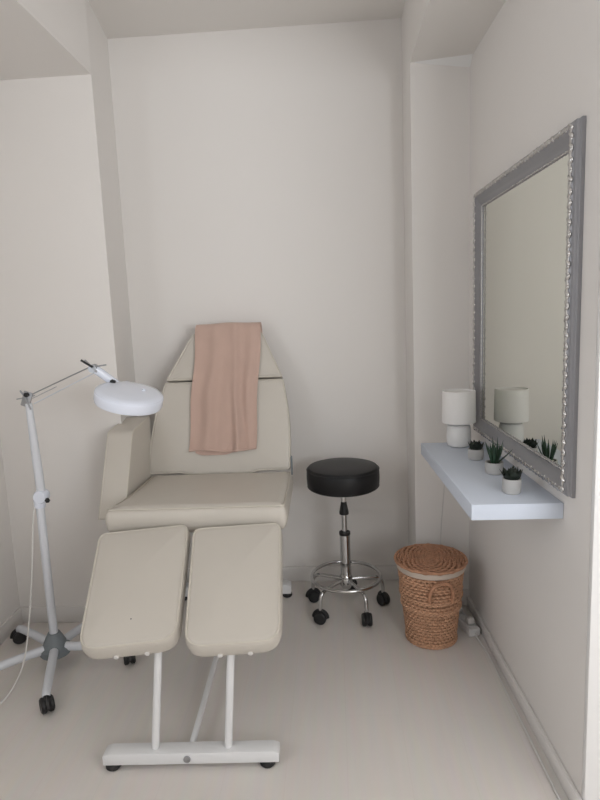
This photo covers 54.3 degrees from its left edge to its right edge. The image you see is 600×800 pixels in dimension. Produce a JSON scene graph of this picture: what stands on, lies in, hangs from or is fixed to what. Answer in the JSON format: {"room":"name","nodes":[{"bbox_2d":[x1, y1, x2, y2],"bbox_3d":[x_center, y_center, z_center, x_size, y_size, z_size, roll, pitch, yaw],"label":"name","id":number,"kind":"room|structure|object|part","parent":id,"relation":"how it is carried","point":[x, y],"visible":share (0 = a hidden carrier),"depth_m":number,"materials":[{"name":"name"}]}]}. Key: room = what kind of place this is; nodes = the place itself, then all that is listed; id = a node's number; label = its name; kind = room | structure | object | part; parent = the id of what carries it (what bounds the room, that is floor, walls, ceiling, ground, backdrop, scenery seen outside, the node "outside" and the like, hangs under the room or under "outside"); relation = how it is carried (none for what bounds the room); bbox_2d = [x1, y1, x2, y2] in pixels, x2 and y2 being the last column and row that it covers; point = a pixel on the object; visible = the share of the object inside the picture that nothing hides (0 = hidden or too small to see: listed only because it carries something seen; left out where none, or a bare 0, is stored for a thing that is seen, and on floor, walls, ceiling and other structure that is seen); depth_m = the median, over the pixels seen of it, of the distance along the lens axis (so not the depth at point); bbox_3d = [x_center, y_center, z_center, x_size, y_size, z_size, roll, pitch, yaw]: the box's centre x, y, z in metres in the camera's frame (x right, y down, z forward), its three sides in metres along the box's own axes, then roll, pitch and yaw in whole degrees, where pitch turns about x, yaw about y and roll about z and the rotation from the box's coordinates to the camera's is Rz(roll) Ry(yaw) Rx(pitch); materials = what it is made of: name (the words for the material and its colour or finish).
{"room":"beauty treatment room","nodes":[
{"label":"beauty treatment room","id":0,"kind":"room"},
{"bbox_2d":[0,440,19,624],"bbox_3d":[-1.560,0.025,0.537,0.120,2.720,4.180,-2,8,3],"label":"wall","id":1,"kind":"structure","parent":0,"point":[9,595],"depth_m":2.68,"materials":[{"name":"paint"}]},
{"bbox_2d":[0,608,22,644],"bbox_3d":[-1.436,1.319,0.793,0.014,0.078,4.016,-2,8,3],"label":"baseboard","id":2,"kind":"structure","parent":1,"relation":"attached to","point":[15,619],"depth_m":2.67,"materials":[{"name":"white paint"}]},
{"bbox_2d":[0,0,90,79],"bbox_3d":[-1.261,-1.188,0.415,0.568,0.310,4.030,-2,8,3],"label":"ceiling","id":3,"kind":"structure","parent":0,"point":[39,38],"depth_m":2.19,"materials":[{"name":"paint"}]},
{"bbox_2d":[0,0,137,606],"bbox_3d":[-1.146,-0.331,2.840,0.688,2.720,0.520,-2,8,3],"label":"wall","id":4,"kind":"structure","parent":0,"point":[64,299],"depth_m":2.58,"materials":[{"name":"paint"}]},
{"bbox_2d":[19,606,84,622],"bbox_3d":[-1.046,1.012,2.765,0.572,0.078,0.014,-2,8,3],"label":"baseboard","id":5,"kind":"structure","parent":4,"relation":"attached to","point":[38,614],"depth_m":2.77,"materials":[{"name":"white paint"}]},
{"bbox_2d":[88,0,404,38],"bbox_3d":[0.758,-1.496,0.468,4.950,0.120,4.750,-2,8,3],"label":"ceiling","id":6,"kind":"structure","parent":0,"point":[117,18],"depth_m":2.59,"materials":[{"name":"white paint"}]},
{"bbox_2d":[107,18,408,567],"bbox_3d":[-0.165,-0.392,2.979,1.377,2.720,0.120,-2,8,3],"label":"wall","id":7,"kind":"structure","parent":0,"point":[261,179],"depth_m":2.85,"materials":[{"name":"paint"}]},
{"bbox_2d":[186,565,398,582],"bbox_3d":[-0.115,0.924,3.105,1.377,0.078,0.014,-2,8,3],"label":"baseboard","id":8,"kind":"structure","parent":7,"relation":"attached to","point":[389,572],"depth_m":3.08,"materials":[{"name":"white paint"}]},
{"bbox_2d":[0,580,568,799],"bbox_3d":[0.872,1.312,0.881,4.950,0.120,4.750,-2,8,3],"label":"floor","id":9,"kind":"structure","parent":0,"point":[355,711],"depth_m":2.06,"materials":[{"name":"laminate"}]},
{"bbox_2d":[0,359,163,714],"bbox_3d":[-0.964,0.475,2.296,0.932,1.272,0.694,-4,8,-10],"label":"lamp","id":10,"kind":"object","parent":9,"relation":"on","point":[116,396],"visible":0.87,"depth_m":2.28,"materials":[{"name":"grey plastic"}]},
{"bbox_3d":[-1.167,0.801,2.130,0.066,0.692,0.552,3,10,34],"label":"power cord","id":11,"kind":"part","parent":10,"relation":"part of","materials":[{"name":"white plastic"}]},
{"bbox_3d":[-1.158,1.046,2.319,0.269,0.052,0.036,-8,10,-34],"label":"leg","id":12,"kind":"part","parent":10,"relation":"part of","materials":[{"name":"white metal"}]},
{"bbox_3d":[-1.152,1.016,2.527,0.269,0.052,0.036,4,11,38],"label":"leg","id":13,"kind":"part","parent":10,"relation":"part of","materials":[{"name":"white metal"}]},
{"bbox_3d":[-1.034,0.191,2.289,0.040,0.363,0.037,-2,8,3],"label":"arm","id":14,"kind":"part","parent":10,"relation":"part of","materials":[{"name":"white metal"}]},
{"bbox_3d":[-0.960,1.049,2.248,0.036,0.052,0.269,-5,9,-16],"label":"leg","id":15,"kind":"part","parent":10,"relation":"part of","materials":[{"name":"white metal"}]},
{"bbox_3d":[-0.887,-0.073,2.176,0.341,0.122,0.005,1,9,24],"label":"rod","id":16,"kind":"part","parent":10,"relation":"part of","materials":[{"name":"silver metal"}]},
{"bbox_3d":[-0.876,-0.045,2.179,0.337,0.133,0.005,1,9,24],"label":"rod","id":17,"kind":"part","parent":10,"relation":"part of","materials":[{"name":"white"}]},
{"bbox_3d":[-0.950,0.999,2.585,0.036,0.052,0.269,1,9,20],"label":"leg","id":18,"kind":"part","parent":10,"relation":"part of","materials":[{"name":"white metal"}]},
{"bbox_3d":[-0.832,1.020,2.412,0.269,0.052,0.036,-2,8,2],"label":"leg","id":19,"kind":"part","parent":10,"relation":"part of","materials":[{"name":"white metal"}]},
{"bbox_2d":[80,332,293,771],"bbox_3d":[-0.426,0.408,2.340,0.777,1.345,1.276,-2,8,2],"label":"chair","id":20,"kind":"object","parent":9,"relation":"on","point":[235,516],"visible":0.97,"depth_m":2.03,"materials":[{"name":"beige leather"}]},
{"bbox_3d":[-0.757,0.285,2.554,0.111,0.352,0.455,-2,8,2],"label":"armrest","id":21,"kind":"part","parent":20,"relation":"part of","materials":[{"name":"beige leather"}]},
{"bbox_3d":[-0.451,0.946,1.843,0.061,0.323,0.025,-9,11,-40],"label":"leg","id":22,"kind":"part","parent":20,"relation":"part of","materials":[{"name":"white metal"}]},
{"bbox_3d":[-0.377,0.415,2.432,0.685,0.132,0.573,-2,8,2],"label":"seat","id":23,"kind":"part","parent":20,"relation":"part of","materials":[{"name":"beige leather"}]},
{"bbox_3d":[-0.379,0.133,2.781,0.669,0.440,0.184,-2,8,2],"label":"backrest","id":24,"kind":"part","parent":20,"relation":"part of","materials":[{"name":"beige leather"}]},
{"bbox_2d":[189,322,261,454],"bbox_3d":[-0.347,-0.063,2.789,0.351,0.606,0.302,-2,8,3],"label":"towel","id":25,"kind":"object","parent":20,"relation":"on","point":[227,355],"visible":0.97,"depth_m":2.74,"materials":[{"name":"pink fabric"}]},
{"bbox_3d":[-0.221,0.937,1.837,0.025,0.323,0.058,6,12,45],"label":"leg","id":26,"kind":"part","parent":20,"relation":"part of","materials":[{"name":"white metal"}]},
{"bbox_2d":[305,458,389,626],"bbox_3d":[0.214,0.644,2.749,0.409,0.709,0.406,-2,8,3],"label":"stool","id":27,"kind":"object","parent":9,"relation":"on","point":[343,478],"visible":1,"depth_m":2.65,"materials":[{"name":"black leather"}]},
{"bbox_3d":[0.129,0.889,2.829,0.168,0.109,0.017,2,10,28],"label":"leg","id":28,"kind":"part","parent":27,"relation":"part of","materials":[{"name":"silver metal"}]},
{"bbox_3d":[0.145,0.906,2.709,0.168,0.109,0.017,-10,11,-43],"label":"leg","id":29,"kind":"part","parent":27,"relation":"part of","materials":[{"name":"silver metal"}]},
{"bbox_3d":[0.198,0.349,2.700,0.336,0.111,0.336,-2,8,3],"label":"seat","id":30,"kind":"part","parent":27,"relation":"part of","materials":[{"name":"black leather"}]},
{"bbox_3d":[0.265,0.904,2.687,0.017,0.109,0.168,-6,9,-25],"label":"leg","id":31,"kind":"part","parent":27,"relation":"part of","materials":[{"name":"silver metal"}]},
{"bbox_3d":[0.323,0.886,2.793,0.168,0.109,0.017,-3,8,-7],"label":"leg","id":32,"kind":"part","parent":27,"relation":"part of","materials":[{"name":"silver metal"}]},
{"bbox_2d":[394,543,467,649],"bbox_3d":[0.558,0.840,2.499,0.307,0.366,0.307,-9,11,-38],"label":"wicker basket","id":33,"kind":"object","parent":9,"relation":"on","point":[430,575],"visible":1,"depth_m":2.41,"materials":[{"name":"brown wicker"}]},
{"bbox_3d":[0.551,0.669,2.474,0.307,0.020,0.307,-2,8,3],"label":"lid","id":34,"kind":"part","parent":33,"relation":"part of","materials":[{"name":"wicker"}]},
{"bbox_3d":[0.571,0.776,2.353,0.111,0.104,0.035,-3,8,-5],"label":"handle","id":35,"kind":"part","parent":33,"relation":"part of","materials":[{"name":"wicker"}]},
{"bbox_2d":[458,607,560,799],"bbox_3d":[0.747,1.044,2.094,0.087,0.066,1.249,-3,8,-2],"label":"power strip","id":36,"kind":"object","parent":9,"relation":"on","point":[466,623],"visible":0.81,"depth_m":2.44,"materials":[{"name":"white plastic"}]},
{"bbox_2d":[401,0,469,588],"bbox_3d":[0.761,-0.401,2.783,0.495,2.720,0.400,-2,8,3],"label":"wall pillar","id":37,"kind":"structure","parent":0,"point":[435,98],"depth_m":2.58,"materials":[{"name":"paint"}]},
{"bbox_2d":[462,589,469,605],"bbox_3d":[0.674,0.940,2.779,0.257,0.078,0.014,-2,8,3],"label":"baseboard","id":38,"kind":"structure","parent":37,"relation":"attached to","point":[466,592],"depth_m":2.77,"materials":[{"name":"white paint"}]},
{"bbox_2d":[409,0,505,62],"bbox_3d":[0.482,-1.257,0.367,0.288,0.300,4.150,-2,8,3],"label":"ceiling","id":39,"kind":"structure","parent":0,"point":[438,28],"depth_m":2.17,"materials":[{"name":"white paint"}]},
{"bbox_2d":[469,0,599,796],"bbox_3d":[0.841,-0.288,1.999,0.248,2.720,1.173,-2,8,3],"label":"wall","id":40,"kind":"structure","parent":0,"point":[535,70],"depth_m":1.76,"materials":[{"name":"paint"}]},
{"bbox_2d":[415,54,472,66],"bbox_3d":[0.594,-1.400,2.418,0.229,0.044,0.045,-2,8,3],"label":"trim","id":41,"kind":"structure","parent":40,"relation":"attached to","point":[463,60],"depth_m":2.42,"materials":[{"name":"white paint"}]},
{"bbox_2d":[421,442,563,519],"bbox_3d":[0.630,0.260,2.067,0.257,0.047,0.813,-2,8,2],"label":"wall shelf","id":42,"kind":"object","parent":40,"relation":"attached to","point":[480,494],"visible":0.84,"depth_m":1.80,"materials":[{"name":"white wood"}]},
{"bbox_2d":[440,388,475,543],"bbox_3d":[0.668,0.474,2.529,0.135,1.064,0.314,-2,8,3],"label":"table lamp","id":43,"kind":"object","parent":42,"relation":"on","point":[458,404],"visible":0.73,"depth_m":2.34,"materials":[{"name":"white ceramic"}]},
{"bbox_3d":[0.644,0.576,2.602,0.015,0.844,0.202,-2,8,0],"label":"power cord","id":44,"kind":"part","parent":43,"relation":"part of","materials":[{"name":"white plastic"}]},
{"bbox_3d":[0.644,0.026,2.373,0.135,0.131,0.135,-2,8,3],"label":"lamp shade","id":45,"kind":"part","parent":43,"relation":"part of","materials":[{"name":"white fabric"}]},
{"bbox_2d":[468,440,483,460],"bbox_3d":[0.653,0.184,2.167,0.062,0.072,0.062,-4,9,-14],"label":"potted succulent","id":46,"kind":"object","parent":42,"relation":"on","point":[475,451],"visible":1,"depth_m":2.15,"materials":[{"name":"ceramic"}]},
{"bbox_2d":[468,448,483,460],"bbox_3d":[0.652,0.200,2.171,0.057,0.040,0.057,-4,9,-14],"label":"pot","id":47,"kind":"object","parent":46,"relation":"attached to","point":[476,454],"depth_m":2.15,"materials":[{"name":"ceramic"}]},
{"bbox_2d":[485,437,512,474],"bbox_3d":[0.661,0.185,1.983,0.086,0.122,0.082,-7,9,-26],"label":"potted succulent","id":48,"kind":"object","parent":42,"relation":"on","point":[492,466],"visible":0.99,"depth_m":1.96,"materials":[{"name":"ceramic"}]},
{"bbox_2d":[485,460,503,474],"bbox_3d":[0.656,0.228,1.977,0.060,0.040,0.060,-5,9,-15],"label":"pot","id":49,"kind":"object","parent":48,"relation":"attached to","point":[492,467],"depth_m":1.95,"materials":[{"name":"ceramic"}]},
{"bbox_2d":[499,466,522,494],"bbox_3d":[0.637,0.239,1.762,0.064,0.082,0.067,-4,9,-12],"label":"potted succulent","id":50,"kind":"object","parent":42,"relation":"on","point":[511,480],"visible":1,"depth_m":1.74,"materials":[{"name":"ceramic"}]},
{"bbox_2d":[502,477,521,494],"bbox_3d":[0.638,0.258,1.763,0.055,0.046,0.055,2,9,24],"label":"pot","id":51,"kind":"object","parent":50,"relation":"attached to","point":[510,485],"depth_m":1.74,"materials":[{"name":"ceramic"}]},
{"bbox_2d":[467,596,582,799],"bbox_3d":[0.783,1.036,2.183,0.014,0.052,1.180,-2,8,2],"label":"baseboard","id":52,"kind":"structure","parent":40,"relation":"attached to","point":[571,791],"depth_m":1.98,"materials":[{"name":"white paint"}]},
{"bbox_2d":[473,116,586,497],"bbox_3d":[0.718,-0.284,1.967,0.035,0.977,0.920,-2,8,2],"label":"wall mirror","id":53,"kind":"object","parent":40,"relation":"attached to","point":[528,221],"visible":0.98,"depth_m":1.80,"materials":[{"name":"grey paint"}]},
{"bbox_3d":[0.723,-0.284,1.967,0.006,0.859,0.802,-2,8,2],"label":"beaded trim","id":54,"kind":"part","parent":53,"relation":"part of","materials":[{"name":"silver metal"}]},
{"bbox_2d":[582,262,599,799],"bbox_3d":[0.832,-0.201,1.409,0.218,2.720,0.020,-2,8,3],"label":"trim","id":55,"kind":"structure","parent":40,"relation":"attached to","point":[590,772],"depth_m":1.53,"materials":[{"name":"white paint"}]}
]}

